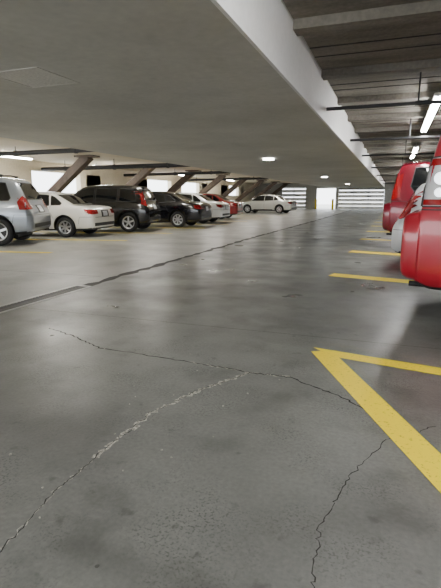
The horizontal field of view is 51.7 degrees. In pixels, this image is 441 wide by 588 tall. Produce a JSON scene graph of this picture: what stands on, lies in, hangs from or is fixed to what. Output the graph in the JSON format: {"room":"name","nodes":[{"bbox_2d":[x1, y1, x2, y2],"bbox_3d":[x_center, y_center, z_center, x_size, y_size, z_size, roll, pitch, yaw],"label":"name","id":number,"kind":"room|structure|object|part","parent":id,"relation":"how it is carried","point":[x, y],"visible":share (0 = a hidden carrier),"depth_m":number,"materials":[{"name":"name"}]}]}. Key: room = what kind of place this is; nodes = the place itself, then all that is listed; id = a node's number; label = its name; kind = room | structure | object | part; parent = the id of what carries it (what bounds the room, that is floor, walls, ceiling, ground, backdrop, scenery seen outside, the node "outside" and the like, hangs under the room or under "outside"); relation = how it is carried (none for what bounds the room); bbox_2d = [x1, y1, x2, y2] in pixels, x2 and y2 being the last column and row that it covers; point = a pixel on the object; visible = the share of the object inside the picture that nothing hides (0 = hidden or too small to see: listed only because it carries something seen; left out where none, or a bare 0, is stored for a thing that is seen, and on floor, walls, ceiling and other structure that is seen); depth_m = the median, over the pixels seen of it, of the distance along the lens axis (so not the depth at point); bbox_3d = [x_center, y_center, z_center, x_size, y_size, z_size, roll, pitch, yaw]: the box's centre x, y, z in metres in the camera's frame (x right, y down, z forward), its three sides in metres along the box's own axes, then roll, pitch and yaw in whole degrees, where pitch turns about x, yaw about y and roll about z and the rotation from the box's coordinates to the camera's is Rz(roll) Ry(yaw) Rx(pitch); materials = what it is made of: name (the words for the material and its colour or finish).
{"room":"parking garage","nodes":[
{"label":"parking garage","id":0,"kind":"room"},
{"bbox_2d":[0,157,253,202],"bbox_3d":[-6.573,-5.832,26.527,0.300,2.860,60.300,4,13,20],"label":"wall","id":1,"kind":"structure","parent":0,"point":[20,168],"depth_m":25.85,"materials":[{"name":"beige paint"}]},
{"bbox_2d":[0,137,293,183],"bbox_3d":[-2.544,-7.043,24.736,8.900,0.250,60.300,4,13,20],"label":"ceiling","id":2,"kind":"structure","parent":0,"point":[6,144],"depth_m":20.05,"materials":[{"name":"beige paint"}]},
{"bbox_2d":[1,156,32,159],"bbox_3d":[-7.815,-5.246,17.252,0.140,0.173,1.800,4,13,20],"label":"fluorescent light","id":3,"kind":"object","parent":2,"relation":"hanging from","point":[18,157],"visible":0.79,"depth_m":17.49,"materials":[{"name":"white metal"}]},
{"bbox_2d":[0,147,92,156],"bbox_3d":[-6.757,-4.694,15.002,7.201,0.325,0.188,4,13,20],"label":"drain pipe","id":4,"kind":"object","parent":2,"relation":"hanging from","point":[15,152],"visible":0.71,"depth_m":14.57,"materials":[{"name":"black metal"}]},
{"bbox_2d":[41,161,189,170],"bbox_3d":[-4.624,-5.629,19.773,7.801,0.464,0.225,4,13,20],"label":"drain pipe","id":5,"kind":"object","parent":2,"relation":"hanging from","point":[153,165],"visible":0.8,"depth_m":19.61,"materials":[{"name":"black metal"}]},
{"bbox_2d":[123,171,229,176],"bbox_3d":[-2.646,-7.051,26.355,6.801,0.400,0.200,4,13,20],"label":"drain pipe","id":6,"kind":"object","parent":2,"relation":"hanging from","point":[203,172],"visible":0.7,"depth_m":26.12,"materials":[{"name":"black metal"}]},
{"bbox_2d":[189,176,267,180],"bbox_3d":[0.289,-8.676,34.056,6.801,0.400,0.200,4,13,20],"label":"drain pipe","id":7,"kind":"object","parent":2,"relation":"hanging from","point":[253,177],"visible":0.71,"depth_m":33.78,"materials":[{"name":"black metal"}]},
{"bbox_2d":[0,0,383,187],"bbox_3d":[4.314,-6.208,22.134,5.850,0.810,60.000,4,13,20],"label":"ceiling","id":8,"kind":"structure","parent":0,"point":[177,82],"depth_m":5.04,"materials":[{"name":"grey concrete"}]},
{"bbox_2d":[0,67,79,87],"bbox_3d":[-1.752,-2.025,4.277,0.600,0.004,0.600,4,13,20],"label":"ceiling access panel","id":9,"kind":"object","parent":8,"relation":"attached to","point":[33,77],"depth_m":4.27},
{"bbox_2d":[210,0,384,187],"bbox_3d":[7.068,-5.859,21.158,0.030,0.550,60.000,4,13,20],"label":"beam","id":10,"kind":"structure","parent":8,"relation":"attached to","point":[267,25],"depth_m":4.31,"materials":[{"name":"white concrete"}]},
{"bbox_2d":[326,72,440,110],"bbox_3d":[4.983,-2.592,5.298,7.360,0.430,0.065,4,13,20],"label":"pipe","id":11,"kind":"object","parent":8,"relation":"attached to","point":[419,102],"visible":0.9,"depth_m":6.27,"materials":[{"name":"black metal"}]},
{"bbox_2d":[371,157,402,167],"bbox_3d":[9.841,-5.281,18.041,7.360,0.430,0.065,4,13,20],"label":"pipe","id":12,"kind":"object","parent":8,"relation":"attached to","point":[402,157],"visible":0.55,"depth_m":19.04,"materials":[{"name":"black metal"}]},
{"bbox_2d":[350,118,439,141],"bbox_3d":[6.346,-3.347,8.873,7.360,0.430,0.065,4,13,20],"label":"pipe","id":13,"kind":"object","parent":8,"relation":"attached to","point":[409,136],"visible":0.94,"depth_m":9.80,"materials":[{"name":"black metal"}]},
{"bbox_2d":[362,140,434,156],"bbox_3d":[7.744,-4.120,12.541,7.360,0.430,0.065,4,13,20],"label":"pipe","id":14,"kind":"object","parent":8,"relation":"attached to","point":[405,153],"visible":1,"depth_m":13.42,"materials":[{"name":"black metal"}]},
{"bbox_2d":[410,142,418,158],"bbox_3d":[6.533,-4.827,15.362,0.140,0.213,3.800,4,13,20],"label":"fluorescent light","id":15,"kind":"object","parent":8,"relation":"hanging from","point":[415,148],"visible":0.8,"depth_m":14.38,"materials":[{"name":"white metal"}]},
{"bbox_2d":[421,88,440,131],"bbox_3d":[3.912,-3.376,8.486,0.140,0.213,3.800,4,13,20],"label":"fluorescent light","id":16,"kind":"object","parent":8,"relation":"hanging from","point":[432,109],"visible":1,"depth_m":7.98,"materials":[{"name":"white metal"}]},
{"bbox_2d":[0,207,440,587],"bbox_3d":[4.649,-3.990,25.201,22.500,0.203,71.000,4,13,20],"label":"floor","id":17,"kind":"structure","parent":0,"point":[244,505],"depth_m":2.63,"materials":[{"name":"concrete"}]},
{"bbox_2d":[0,174,50,245],"bbox_3d":[-7.185,-2.268,12.154,4.710,1.820,2.090,-1,12,-5],"label":"suv","id":18,"kind":"object","parent":17,"relation":"on","point":[23,212],"visible":1,"depth_m":11.56,"materials":[{"name":"silver metal"}]},
{"bbox_2d":[0,285,91,313],"bbox_3d":[-3.159,0.578,3.055,0.275,0.008,7.170,4,13,20],"label":"drain","id":19,"kind":"object","parent":17,"relation":"on","point":[49,295],"visible":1,"depth_m":5.54,"materials":[{"name":"metal"}]},
{"bbox_2d":[46,155,99,191],"bbox_3d":[-6.922,-4.270,19.027,4.300,3.028,0.500,4,13,20],"label":"diagonal strut","id":20,"kind":"object","parent":17,"relation":"on","point":[83,161],"visible":0.46,"depth_m":18.40,"materials":[{"name":"brown concrete"}]},
{"bbox_2d":[38,192,113,236],"bbox_3d":[-5.904,-2.667,15.048,4.514,1.406,1.910,2,12,11],"label":"sedan","id":21,"kind":"object","parent":17,"relation":"on","point":[69,213],"visible":0.7,"depth_m":14.09,"materials":[{"name":"white paint"}]},
{"bbox_2d":[73,185,160,231],"bbox_3d":[-4.457,-3.244,17.140,4.160,1.672,2.025,2,12,7],"label":"car","id":22,"kind":"object","parent":17,"relation":"on","point":[134,207],"visible":0.56,"depth_m":16.23,"materials":[{"name":"black paint"}]},
{"bbox_2d":[126,168,154,185],"bbox_3d":[-5.087,-5.285,23.840,4.300,3.028,0.500,4,13,20],"label":"diagonal strut","id":23,"kind":"object","parent":17,"relation":"on","point":[143,173],"visible":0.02,"depth_m":23.17,"materials":[{"name":"brown concrete"}]},
{"bbox_2d":[0,348,289,548],"bbox_3d":[-0.527,0.666,2.637,1.541,0.007,2.190,4,13,20],"label":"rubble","id":24,"kind":"object","parent":17,"relation":"on","point":[135,427],"visible":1,"depth_m":2.49,"materials":[{"name":"grey concrete"}]},
{"bbox_2d":[152,191,211,227],"bbox_3d":[-2.824,-3.714,19.813,4.714,1.487,2.001,3,12,15],"label":"sedan","id":25,"kind":"object","parent":17,"relation":"on","point":[177,209],"visible":0.49,"depth_m":18.73,"materials":[{"name":"black paint"}]},
{"bbox_2d":[167,170,201,191],"bbox_3d":[-3.253,-6.301,28.653,4.300,3.028,0.500,4,13,20],"label":"diagonal strut","id":26,"kind":"object","parent":17,"relation":"on","point":[185,178],"visible":0.34,"depth_m":28.04,"materials":[{"name":"brown concrete"}]},
{"bbox_2d":[177,192,229,222],"bbox_3d":[-1.903,-4.366,22.929,4.614,1.477,1.983,3,12,15],"label":"sedan","id":27,"kind":"object","parent":17,"relation":"on","point":[220,209],"visible":0.36,"depth_m":21.90,"materials":[{"name":"white paint"}]},
{"bbox_3d":[-1.906,-4.421,22.918,4.608,1.190,1.810,3,12,15],"label":"black trim","id":28,"kind":"part","parent":27,"relation":"part of","materials":[{"name":"black plastic"}]},
{"bbox_2d":[199,174,229,192],"bbox_3d":[-1.418,-7.316,33.466,4.300,3.028,0.500,4,13,20],"label":"diagonal strut","id":29,"kind":"object","parent":17,"relation":"on","point":[220,177],"visible":0.44,"depth_m":32.81,"materials":[{"name":"brown concrete"}]},
{"bbox_2d":[0,221,440,492],"bbox_3d":[4.854,-3.843,24.013,17.157,0.001,48.944,4,13,20],"label":"parking lines","id":30,"kind":"object","parent":17,"relation":"on","point":[427,459],"visible":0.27,"depth_m":2.79,"materials":[{"name":"yellow paint"}]},
{"bbox_2d":[5,209,436,348],"bbox_3d":[7.887,-4.374,26.536,16.000,0.001,48.144,4,13,20],"label":"joint","id":31,"kind":"object","parent":17,"relation":"on","point":[211,249],"visible":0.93,"depth_m":8.02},
{"bbox_2d":[200,193,242,218],"bbox_3d":[-1.022,-5.356,27.620,4.614,1.477,1.966,3,12,15],"label":"sedan","id":32,"kind":"object","parent":17,"relation":"on","point":[236,207],"visible":0.27,"depth_m":26.61,"materials":[{"name":"red paint"}]},
{"bbox_2d":[221,177,250,197],"bbox_3d":[0.417,-8.332,38.279,4.300,3.028,0.500,4,13,20],"label":"diagonal strut","id":33,"kind":"object","parent":17,"relation":"on","point":[237,184],"visible":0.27,"depth_m":37.75,"materials":[{"name":"brown concrete"}]},
{"bbox_2d":[234,180,266,200],"bbox_3d":[2.252,-9.347,43.092,4.300,3.028,0.500,4,13,20],"label":"diagonal strut","id":34,"kind":"object","parent":17,"relation":"on","point":[259,182],"visible":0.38,"depth_m":42.66,"materials":[{"name":"brown concrete"}]},
{"bbox_2d":[251,182,276,199],"bbox_3d":[4.087,-10.363,47.905,4.300,3.028,0.500,4,13,20],"label":"diagonal strut","id":35,"kind":"object","parent":17,"relation":"on","point":[272,184],"visible":0.39,"depth_m":47.36,"materials":[{"name":"brown concrete"}]},
{"bbox_2d":[242,194,296,213],"bbox_3d":[3.812,-7.305,36.861,4.564,1.477,1.966,6,13,26],"label":"sedan","id":36,"kind":"object","parent":17,"relation":"on","point":[277,203],"visible":0.93,"depth_m":35.99,"materials":[{"name":"silver metal"}]},
{"bbox_3d":[3.809,-7.361,36.850,4.558,1.189,1.790,6,13,26],"label":"black trim","id":37,"kind":"part","parent":36,"relation":"part of","materials":[{"name":"black plastic"}]},
{"bbox_2d":[270,183,290,194],"bbox_3d":[5.921,-11.378,52.718,4.300,3.028,0.500,4,13,20],"label":"diagonal strut","id":38,"kind":"object","parent":17,"relation":"on","point":[284,185],"visible":0.45,"depth_m":52.07,"materials":[{"name":"brown concrete"}]},
{"bbox_2d":[315,199,333,208],"bbox_3d":[11.346,-9.838,49.775,2.037,1.100,0.237,4,13,20],"label":"bollards","id":39,"kind":"object","parent":17,"relation":"on","point":[332,204],"visible":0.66,"depth_m":49.50,"materials":[{"name":"metal"}]},
{"bbox_2d":[382,161,430,234],"bbox_3d":[6.589,-2.010,10.365,5.216,2.055,2.211,7,14,29],"label":"suv","id":40,"kind":"object","parent":17,"relation":"on","point":[410,176],"visible":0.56,"depth_m":10.54,"materials":[{"name":"red paint"}]},
{"bbox_2d":[391,183,425,252],"bbox_3d":[5.121,-1.113,7.381,4.210,1.531,2.022,7,14,29],"label":"hatchback car","id":41,"kind":"object","parent":17,"relation":"on","point":[414,203],"visible":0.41,"depth_m":7.56,"materials":[{"name":"silver metal"}]},
{"bbox_2d":[400,135,440,289],"bbox_3d":[4.271,-0.633,3.960,4.816,2.004,2.139,7,14,29],"label":"suv","id":42,"kind":"object","parent":17,"relation":"on","point":[420,255],"visible":1,"depth_m":4.23,"materials":[{"name":"red paint"}]},
{"bbox_2d":[423,157,440,205],"bbox_3d":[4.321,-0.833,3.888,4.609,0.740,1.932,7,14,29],"label":"lamp","id":43,"kind":"object","parent":42,"relation":"attached to","point":[432,188],"depth_m":4.15,"materials":[{"name":"white plastic"}]},
{"bbox_2d":[254,182,394,208],"bbox_3d":[14.312,-10.834,50.234,21.900,2.860,0.300,4,13,20],"label":"wall","id":44,"kind":"structure","parent":0,"point":[311,191],"depth_m":51.53,"materials":[{"name":"concrete"}]},
{"bbox_2d":[282,188,305,208],"bbox_3d":[8.442,-10.996,52.394,2.760,2.265,0.060,4,13,20],"label":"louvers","id":45,"kind":"structure","parent":44,"relation":"in","point":[294,190],"depth_m":52.21,"materials":[{"name":"white metal"}]},
{"bbox_2d":[338,190,383,208],"bbox_3d":[15.375,-10.369,49.883,4.760,2.075,0.060,4,13,20],"label":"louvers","id":46,"kind":"structure","parent":44,"relation":"in","point":[341,205],"depth_m":49.92,"materials":[{"name":"white metal"}]},
{"bbox_2d":[283,0,440,168],"bbox_3d":[10.752,-6.019,19.883,7.718,0.250,60.300,4,13,20],"label":"ceiling","id":47,"kind":"structure","parent":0,"point":[297,8],"depth_m":5.38,"materials":[{"name":"paint"}]},
{"bbox_2d":[293,0,440,181],"bbox_3d":[10.341,-5.719,19.258,7.417,0.100,57.550,4,13,20],"label":"ribs","id":48,"kind":"object","parent":47,"relation":"attached to","point":[425,10],"depth_m":5.82,"materials":[{"name":"grey concrete"}]},
{"bbox_2d":[309,33,440,157],"bbox_3d":[10.687,-5.951,20.157,7.417,0.016,57.730,4,13,20],"label":"ceiling formwork seams","id":49,"kind":"structure","parent":47,"relation":"attached to","point":[436,33],"depth_m":6.55,"materials":[{"name":"grey concrete"}]},
{"label":"outside","id":50,"kind":"structure","parent":0,"visible":0},
{"bbox_2d":[297,204,382,207],"bbox_3d":[22.225,-13.973,72.571,50.000,0.180,32.000,4,13,20],"label":"ground","id":51,"kind":"structure","parent":50,"point":[318,205],"depth_m":75.65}
]}

